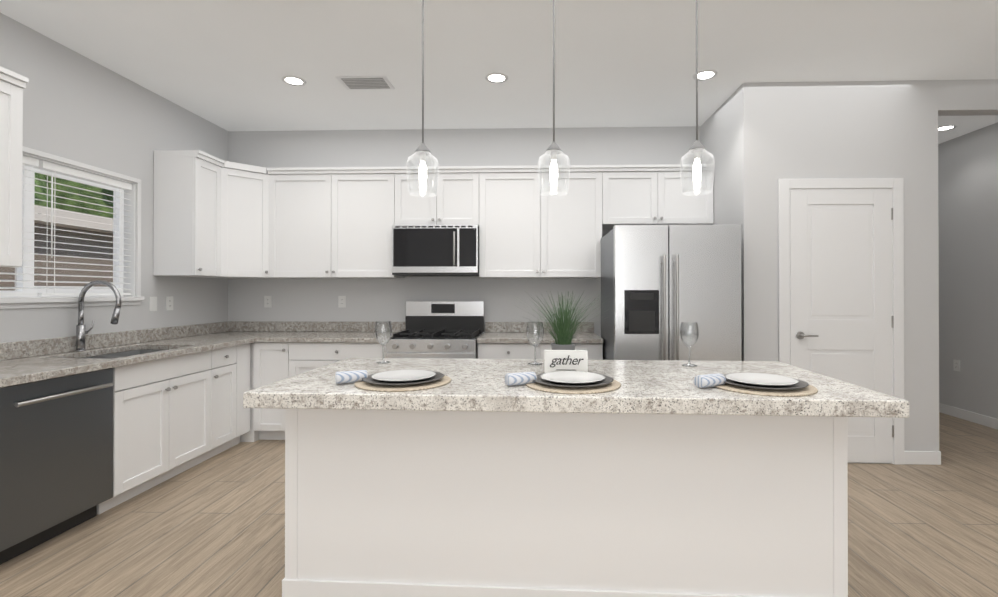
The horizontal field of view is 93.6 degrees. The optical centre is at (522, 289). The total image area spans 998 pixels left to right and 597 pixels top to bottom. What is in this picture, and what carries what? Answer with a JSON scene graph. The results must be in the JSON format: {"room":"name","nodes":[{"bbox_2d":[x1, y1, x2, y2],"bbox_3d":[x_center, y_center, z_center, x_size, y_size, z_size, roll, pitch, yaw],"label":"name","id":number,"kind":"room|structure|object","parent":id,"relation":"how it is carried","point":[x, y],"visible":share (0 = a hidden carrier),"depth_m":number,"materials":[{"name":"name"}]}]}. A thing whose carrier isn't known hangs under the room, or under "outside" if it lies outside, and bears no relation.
{"room":"kitchen","nodes":[
{"label":"kitchen","id":0,"kind":"room"},
{"bbox_2d":[0,13,227,342],"bbox_3d":[-3.062,-0.138,3.615,0.150,2.920,2.165,0,0,2],"label":"wall","id":1,"kind":"structure","parent":0,"point":[77,107],"depth_m":3.37,"materials":[{"name":"paint"}]},
{"bbox_2d":[0,70,27,266],"bbox_3d":[-2.859,-0.617,2.025,0.348,0.985,0.966,0,0,2],"label":"upper cabinet","id":2,"kind":"object","parent":1,"relation":"attached to","point":[11,91],"depth_m":2.45,"materials":[{"name":"white wood"}]},
{"bbox_2d":[0,146,143,308],"bbox_3d":[-3.055,-0.375,3.088,0.175,0.974,1.140,0,0,2],"label":"window","id":3,"kind":"structure","parent":1,"relation":"in","point":[133,279],"depth_m":3.29,"materials":[{"name":"white plastic"}]},
{"bbox_2d":[0,155,131,295],"bbox_3d":[-3.046,-0.389,3.075,0.074,0.854,1.045,0,0,2],"label":"window blinds","id":4,"kind":"object","parent":3,"relation":"attached to","point":[52,168],"visible":0.85,"depth_m":3.09,"materials":[{"name":"white plastic"}]},
{"bbox_2d":[0,321,227,359],"bbox_3d":[-2.989,0.358,3.106,0.020,0.100,3.168,0,0,2],"label":"backsplash","id":5,"kind":"structure","parent":1,"relation":"attached to","point":[8,350],"depth_m":3.34,"materials":[{"name":"grey stone"}]},
{"bbox_2d":[149,297,156,310],"bbox_3d":[-2.977,0.113,3.774,0.007,0.116,0.072,0,0,2],"label":"light switch","id":6,"kind":"object","parent":1,"relation":"attached to","point":[152,303],"visible":1,"depth_m":3.77,"materials":[{"name":"white plastic"}]},
{"bbox_2d":[166,296,172,309],"bbox_3d":[-2.972,0.114,3.944,0.008,0.116,0.072,0,0,2],"label":"electrical outlet","id":7,"kind":"object","parent":1,"relation":"attached to","point":[169,303],"visible":1,"depth_m":3.94,"materials":[{"name":"white plastic"}]},
{"bbox_2d":[153,150,219,277],"bbox_3d":[-2.783,-0.609,3.946,0.383,0.985,0.352,0,0,2],"label":"upper cabinet","id":8,"kind":"object","parent":1,"relation":"attached to","point":[215,217],"depth_m":3.77,"materials":[{"name":"white wood"}]},
{"bbox_2d":[228,126,699,336],"bbox_3d":[-0.682,-0.133,4.700,4.840,2.920,0.150,0,0,2],"label":"wall","id":9,"kind":"structure","parent":0,"point":[367,300],"depth_m":4.63,"materials":[{"name":"paint"}]},
{"bbox_2d":[220,159,279,278],"bbox_3d":[-2.626,-0.620,4.350,0.672,1.010,0.667,0,0,2],"label":"upper cabinet","id":10,"kind":"object","parent":9,"relation":"attached to","point":[245,190],"depth_m":4.21,"materials":[{"name":"white wood"}]},
{"bbox_2d":[264,296,271,306],"bbox_3d":[-2.544,0.117,4.676,0.072,0.116,0.008,0,0,2],"label":"electrical outlet","id":11,"kind":"object","parent":9,"relation":"attached to","point":[267,301],"visible":1,"depth_m":4.67,"materials":[{"name":"white plastic"}]},
{"bbox_2d":[272,167,351,278],"bbox_3d":[-2.044,-0.607,4.475,0.694,0.985,0.383,0,0,2],"label":"upper cabinet","id":12,"kind":"object","parent":9,"relation":"attached to","point":[305,200],"depth_m":4.33,"materials":[{"name":"white wood"}]},
{"bbox_2d":[338,296,345,306],"bbox_3d":[-1.794,0.117,4.653,0.072,0.116,0.008,0,0,2],"label":"electrical outlet","id":13,"kind":"object","parent":9,"relation":"attached to","point":[341,301],"visible":1,"depth_m":4.65,"materials":[{"name":"white plastic"}]},
{"bbox_2d":[340,170,404,278],"bbox_3d":[-1.493,-0.607,4.475,0.648,0.985,0.348,0,0,2],"label":"upper cabinet","id":14,"kind":"object","parent":9,"relation":"attached to","point":[367,197],"depth_m":4.31,"materials":[{"name":"white wood"}]},
{"bbox_2d":[228,321,593,331],"bbox_3d":[-1.116,0.365,4.623,3.632,0.100,0.021,0,0,2],"label":"backsplash","id":15,"kind":"structure","parent":9,"relation":"attached to","point":[233,326],"depth_m":4.63,"materials":[{"name":"grey stone"}]},
{"bbox_2d":[396,166,479,225],"bbox_3d":[-0.780,-0.844,4.454,0.779,0.510,0.348,0,0,2],"label":"upper cabinet","id":16,"kind":"object","parent":9,"relation":"attached to","point":[457,200],"depth_m":4.28,"materials":[{"name":"white wood"}]},
{"bbox_2d":[392,225,478,275],"bbox_3d":[-0.782,-0.358,4.392,0.774,0.448,0.466,0,0,2],"label":"microwave","id":17,"kind":"object","parent":16,"relation":"attached to","point":[435,250],"visible":1,"depth_m":4.20,"materials":[{"name":"silver metal"}]},
{"bbox_2d":[479,166,603,277],"bbox_3d":[0.170,-0.607,4.424,1.121,0.985,0.348,0,0,2],"label":"upper cabinet","id":18,"kind":"object","parent":9,"relation":"attached to","point":[524,232],"depth_m":4.26,"materials":[{"name":"white wood"}]},
{"bbox_2d":[604,166,713,228],"bbox_3d":[1.228,-0.847,4.393,0.996,0.505,0.348,0,0,2],"label":"upper cabinet","id":19,"kind":"object","parent":9,"relation":"attached to","point":[633,195],"depth_m":4.22,"materials":[{"name":"white wood"}]},
{"bbox_2d":[0,412,997,596],"bbox_3d":[0.723,1.367,2.574,7.780,0.100,10.900,0,0,2],"label":"floor","id":20,"kind":"structure","parent":0,"point":[213,526],"depth_m":2.51,"materials":[{"name":"brown wood"}]},
{"bbox_2d":[0,368,113,564],"bbox_3d":[-2.664,0.884,2.450,0.616,0.866,0.594,0,0,2],"label":"dishwasher","id":21,"kind":"object","parent":20,"relation":"on","point":[56,456],"visible":0.98,"depth_m":2.40,"materials":[{"name":"black metal"}]},
{"bbox_2d":[120,344,239,467],"bbox_3d":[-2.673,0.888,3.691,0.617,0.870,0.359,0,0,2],"label":"base cabinet","id":22,"kind":"object","parent":20,"relation":"on","point":[178,392],"depth_m":3.33,"materials":[{"name":"white wood"}]},
{"bbox_2d":[0,332,275,387],"bbox_3d":[-2.666,0.428,3.096,0.667,0.040,3.168,0,0,2],"label":"countertop","id":23,"kind":"structure","parent":22,"relation":"on","point":[28,369],"depth_m":2.90,"materials":[{"name":"grey stone"}]},
{"bbox_2d":[72,280,121,351],"bbox_3d":[-2.822,0.171,3.137,0.300,0.474,0.091,0,0,2],"label":"faucet","id":24,"kind":"object","parent":23,"relation":"on","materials":[{"name":"silver metal"}]},
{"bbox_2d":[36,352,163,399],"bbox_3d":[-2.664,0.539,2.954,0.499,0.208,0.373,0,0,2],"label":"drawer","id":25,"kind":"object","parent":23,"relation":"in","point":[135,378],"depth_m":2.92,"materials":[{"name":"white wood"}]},
{"bbox_2d":[120,348,199,387],"bbox_3d":[-2.652,0.541,3.339,0.499,0.208,0.373,0,0,2],"label":"drawer","id":26,"kind":"object","parent":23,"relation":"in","point":[179,369],"depth_m":3.29,"materials":[{"name":"white wood"}]},
{"bbox_2d":[240,344,251,441],"bbox_3d":[-2.665,0.889,3.935,0.617,0.870,0.248,0,0,2],"label":"base cabinet","id":27,"kind":"object","parent":20,"relation":"on","point":[245,349],"depth_m":3.99,"materials":[{"name":"white wood"}]},
{"bbox_2d":[252,344,295,441],"bbox_3d":[-2.137,0.891,4.353,0.368,0.870,0.618,0,0,2],"label":"base cabinet","id":28,"kind":"object","parent":20,"relation":"on","point":[271,363],"depth_m":4.05,"materials":[{"name":"white wood"}]},
{"bbox_2d":[256,332,397,343],"bbox_3d":[-1.724,0.433,4.328,1.140,0.040,0.648,0,0,2],"label":"countertop","id":29,"kind":"structure","parent":28,"relation":"on","point":[281,337],"depth_m":4.05,"materials":[{"name":"grey stone"}]},
{"bbox_2d":[296,344,385,374],"bbox_3d":[-1.614,0.891,4.337,0.920,0.870,0.618,0,0,2],"label":"base cabinet","id":30,"kind":"object","parent":20,"relation":"on","point":[309,357],"depth_m":4.03,"materials":[{"name":"white wood"}]},
{"bbox_2d":[385,301,484,358],"bbox_3d":[-0.766,0.717,4.247,0.764,1.215,0.741,0,0,2],"label":"range","id":31,"kind":"object","parent":20,"relation":"on","point":[447,329],"visible":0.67,"depth_m":4.41,"materials":[{"name":"silver metal"}]},
{"bbox_2d":[478,344,547,358],"bbox_3d":[-0.078,0.890,4.290,0.592,0.870,0.618,0,0,2],"label":"base cabinet","id":32,"kind":"object","parent":20,"relation":"on","point":[485,351],"depth_m":3.98,"materials":[{"name":"white wood"}]},
{"bbox_2d":[477,332,602,343],"bbox_3d":[0.157,0.433,4.270,1.065,0.040,0.648,0,0,2],"label":"countertop","id":33,"kind":"structure","parent":32,"relation":"on","point":[489,337],"depth_m":4.00,"materials":[{"name":"grey stone"}]},
{"bbox_2d":[282,410,847,596],"bbox_3d":[0.161,0.886,2.272,2.307,0.860,0.740,0,0,3],"label":"kitchen island","id":34,"kind":"object","parent":20,"relation":"on","point":[647,478],"depth_m":1.91,"materials":[{"name":"white wood"}]},
{"bbox_2d":[243,358,908,417],"bbox_3d":[0.177,0.426,2.205,2.450,0.060,0.960,0,0,3],"label":"island countertop","id":35,"kind":"structure","parent":34,"relation":"on","point":[476,386],"depth_m":1.79,"materials":[{"name":"grey stone"}]},
{"bbox_2d":[374,321,391,363],"bbox_3d":[-0.757,0.284,2.549,0.094,0.225,0.094,0,0,3],"label":"wine glass","id":36,"kind":"object","parent":35,"relation":"on","point":[377,335],"visible":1,"depth_m":2.53,"materials":[{"name":"clear glass"}]},
{"bbox_2d":[335,369,450,391],"bbox_3d":[-0.548,0.368,2.006,0.482,0.051,0.400,0,0,3],"label":"place setting","id":37,"kind":"object","parent":35,"relation":"on","point":[401,380],"visible":1,"depth_m":1.95,"materials":[{"name":"grey ceramic"}]},
{"bbox_2d":[526,321,543,364],"bbox_3d":[0.068,0.284,2.502,0.094,0.225,0.094,0,0,3],"label":"wine glass","id":38,"kind":"object","parent":35,"relation":"on","point":[538,340],"visible":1,"depth_m":2.48,"materials":[{"name":"clear glass"}]},
{"bbox_2d":[505,371,620,393],"bbox_3d":[0.169,0.368,1.965,0.482,0.051,0.400,0,0,3],"label":"place setting","id":39,"kind":"object","parent":35,"relation":"on","point":[572,382],"visible":1,"depth_m":1.91,"materials":[{"name":"grey ceramic"}]},
{"bbox_2d":[508,291,617,349],"bbox_3d":[0.173,0.199,2.404,0.670,0.393,0.670,0,0,3],"label":"potted plant","id":40,"kind":"object","parent":35,"relation":"on","point":[564,336],"visible":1,"depth_m":2.33,"materials":[{"name":"green plant"}]},
{"bbox_2d":[545,350,587,372],"bbox_3d":[0.204,0.340,2.198,0.200,0.110,0.042,0,0,3],"label":"gather sign","id":41,"kind":"object","parent":35,"relation":"on","point":[566,360],"visible":1,"depth_m":2.18,"materials":[{"name":"white"}]},
{"bbox_2d":[680,322,698,365],"bbox_3d":[0.877,0.283,2.456,0.094,0.225,0.094,0,0,3],"label":"wine glass","id":42,"kind":"object","parent":35,"relation":"on","point":[695,327],"visible":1,"depth_m":2.44,"materials":[{"name":"clear glass"}]},
{"bbox_2d":[693,373,817,396],"bbox_3d":[0.936,0.368,1.921,0.482,0.051,0.400,0,0,3],"label":"place setting","id":43,"kind":"object","parent":35,"relation":"on","point":[763,384],"visible":1,"depth_m":1.86,"materials":[{"name":"grey ceramic"}]},
{"bbox_2d":[548,344,602,359],"bbox_3d":[0.394,0.890,4.275,0.592,0.870,0.618,0,0,2],"label":"base cabinet","id":44,"kind":"object","parent":20,"relation":"on","point":[595,351],"depth_m":3.96,"materials":[{"name":"white wood"}]},
{"bbox_2d":[601,224,740,360],"bbox_3d":[1.142,0.425,3.763,0.908,1.795,0.866,0,0,2],"label":"fridge","id":45,"kind":"object","parent":20,"relation":"on","point":[663,282],"visible":0.52,"depth_m":3.40,"materials":[{"name":"silver metal"}]},
{"bbox_2d":[0,0,997,143],"bbox_3d":[0.723,-1.652,2.587,7.780,0.100,10.900,0,0,2],"label":"ceiling","id":46,"kind":"structure","parent":0,"point":[227,65],"depth_m":3.15,"materials":[{"name":"paint"}]},
{"bbox_2d":[282,76,305,85],"bbox_3d":[-1.745,-1.596,3.573,0.170,0.004,0.170,0,0,2],"label":"recessed light","id":47,"kind":"object","parent":46,"relation":"in","point":[294,80],"visible":1,"depth_m":3.56,"materials":[{"name":"paint"}]},
{"bbox_2d":[336,76,394,89],"bbox_3d":[-1.206,-1.594,3.607,0.380,0.007,0.220,0,0,2],"label":"ceiling vent","id":48,"kind":"object","parent":46,"relation":"in","point":[364,82],"visible":1,"depth_m":3.59,"materials":[{"name":"metal"}]},
{"bbox_2d":[406,0,438,196],"bbox_3d":[-0.474,-1.028,2.231,0.154,1.149,0.154,0,0,2],"label":"pendant light","id":49,"kind":"object","parent":46,"relation":"hanging from","point":[422,150],"visible":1,"depth_m":2.23,"materials":[{"name":"clear glass"}]},
{"bbox_2d":[485,73,507,82],"bbox_3d":[-0.193,-1.596,3.526,0.170,0.004,0.170,0,0,2],"label":"recessed light","id":50,"kind":"object","parent":46,"relation":"in","point":[496,78],"visible":1,"depth_m":3.53,"materials":[{"name":"paint"}]},
{"bbox_2d":[538,0,569,196],"bbox_3d":[0.149,-1.028,2.212,0.154,1.149,0.154,0,0,2],"label":"pendant light","id":51,"kind":"object","parent":46,"relation":"hanging from","point":[553,149],"visible":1,"depth_m":2.21,"materials":[{"name":"clear glass"}]},
{"bbox_2d":[680,0,714,195],"bbox_3d":[0.817,-1.028,2.192,0.154,1.149,0.154,0,0,2],"label":"pendant light","id":52,"kind":"object","parent":46,"relation":"hanging from","point":[697,149],"visible":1,"depth_m":2.19,"materials":[{"name":"clear glass"}]},
{"bbox_2d":[693,70,717,80],"bbox_3d":[1.359,-1.596,3.478,0.170,0.004,0.170,0,0,2],"label":"recessed light","id":53,"kind":"object","parent":46,"relation":"in","point":[706,75],"visible":0.94,"depth_m":3.48,"materials":[{"name":"paint"}]},
{"bbox_2d":[938,125,956,130],"bbox_3d":[4.157,-1.591,4.603,0.170,0.004,0.170,0,0,2],"label":"recessed light","id":54,"kind":"object","parent":46,"relation":"in","point":[946,127],"visible":0.77,"depth_m":4.58,"materials":[{"name":"paint"}]},
{"bbox_2d":[700,80,938,463],"bbox_3d":[2.465,-0.134,4.553,1.460,2.920,1.950,0,0,2],"label":"wall block","id":55,"kind":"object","parent":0,"point":[758,140],"visible":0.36,"depth_m":3.58,"materials":[{"name":"paint"}]},
{"bbox_2d":[778,178,904,464],"bbox_3d":[2.426,0.236,3.540,0.929,2.172,0.066,0,0,2],"label":"pantry door","id":56,"kind":"structure","parent":55,"relation":"attached to","point":[841,279],"depth_m":3.56,"materials":[{"name":"paint"}]},
{"bbox_2d":[904,451,940,464],"bbox_3d":[3.027,1.272,3.545,0.275,0.100,0.014,0,0,2],"label":"baseboard","id":57,"kind":"structure","parent":55,"relation":"attached to","point":[923,457],"depth_m":3.54,"materials":[{"name":"paint"}]},
{"bbox_2d":[938,79,997,115],"bbox_3d":[3.831,-1.483,3.602,1.330,0.230,0.120,0,0,2],"label":"wall","id":58,"kind":"structure","parent":0,"point":[968,97],"depth_m":3.56,"materials":[{"name":"paint"}]},
{"bbox_2d":[938,122,997,418],"bbox_3d":[4.534,-0.143,2.389,0.150,2.920,10.750,0,0,2],"label":"wall","id":59,"kind":"structure","parent":0,"point":[968,235],"depth_m":4.74,"materials":[{"name":"paint"}]},
{"bbox_2d":[953,359,959,371],"bbox_3d":[4.531,0.788,4.881,0.008,0.116,0.072,0,0,2],"label":"electrical outlet","id":60,"kind":"object","parent":59,"relation":"attached to","point":[956,364],"visible":1,"depth_m":4.88,"materials":[{"name":"white plastic"}]},
{"bbox_2d":[939,403,997,429],"bbox_3d":[4.452,1.267,2.460,0.014,0.100,10.560,0,0,2],"label":"baseboard","id":61,"kind":"structure","parent":59,"relation":"attached to","point":[984,420],"depth_m":4.72,"materials":[{"name":"paint"}]},
{"label":"outside","id":62,"kind":"structure","parent":0,"visible":0},
{"bbox_3d":[-21.367,1.703,10.554,36.830,0.100,60.000,0,0,2],"label":"ground","id":63,"kind":"structure","parent":62,"visible":0},
{"bbox_2d":[0,205,112,290],"bbox_3d":[-10.516,-0.092,11.730,5.250,3.500,21.800,0,0,2],"label":"neighbouring house","id":64,"kind":"structure","parent":63,"relation":"on","point":[74,221],"depth_m":8.64,"materials":[{"name":"grey paint"}]},
{"bbox_2d":[34,173,112,217],"bbox_3d":[-20.022,-4.406,18.114,13.438,12.185,28.672,0,0,2],"label":"trees","id":65,"kind":"object","parent":63,"relation":"on","point":[39,202],"depth_m":17.78,"materials":[{"name":"green plant"}]}
]}

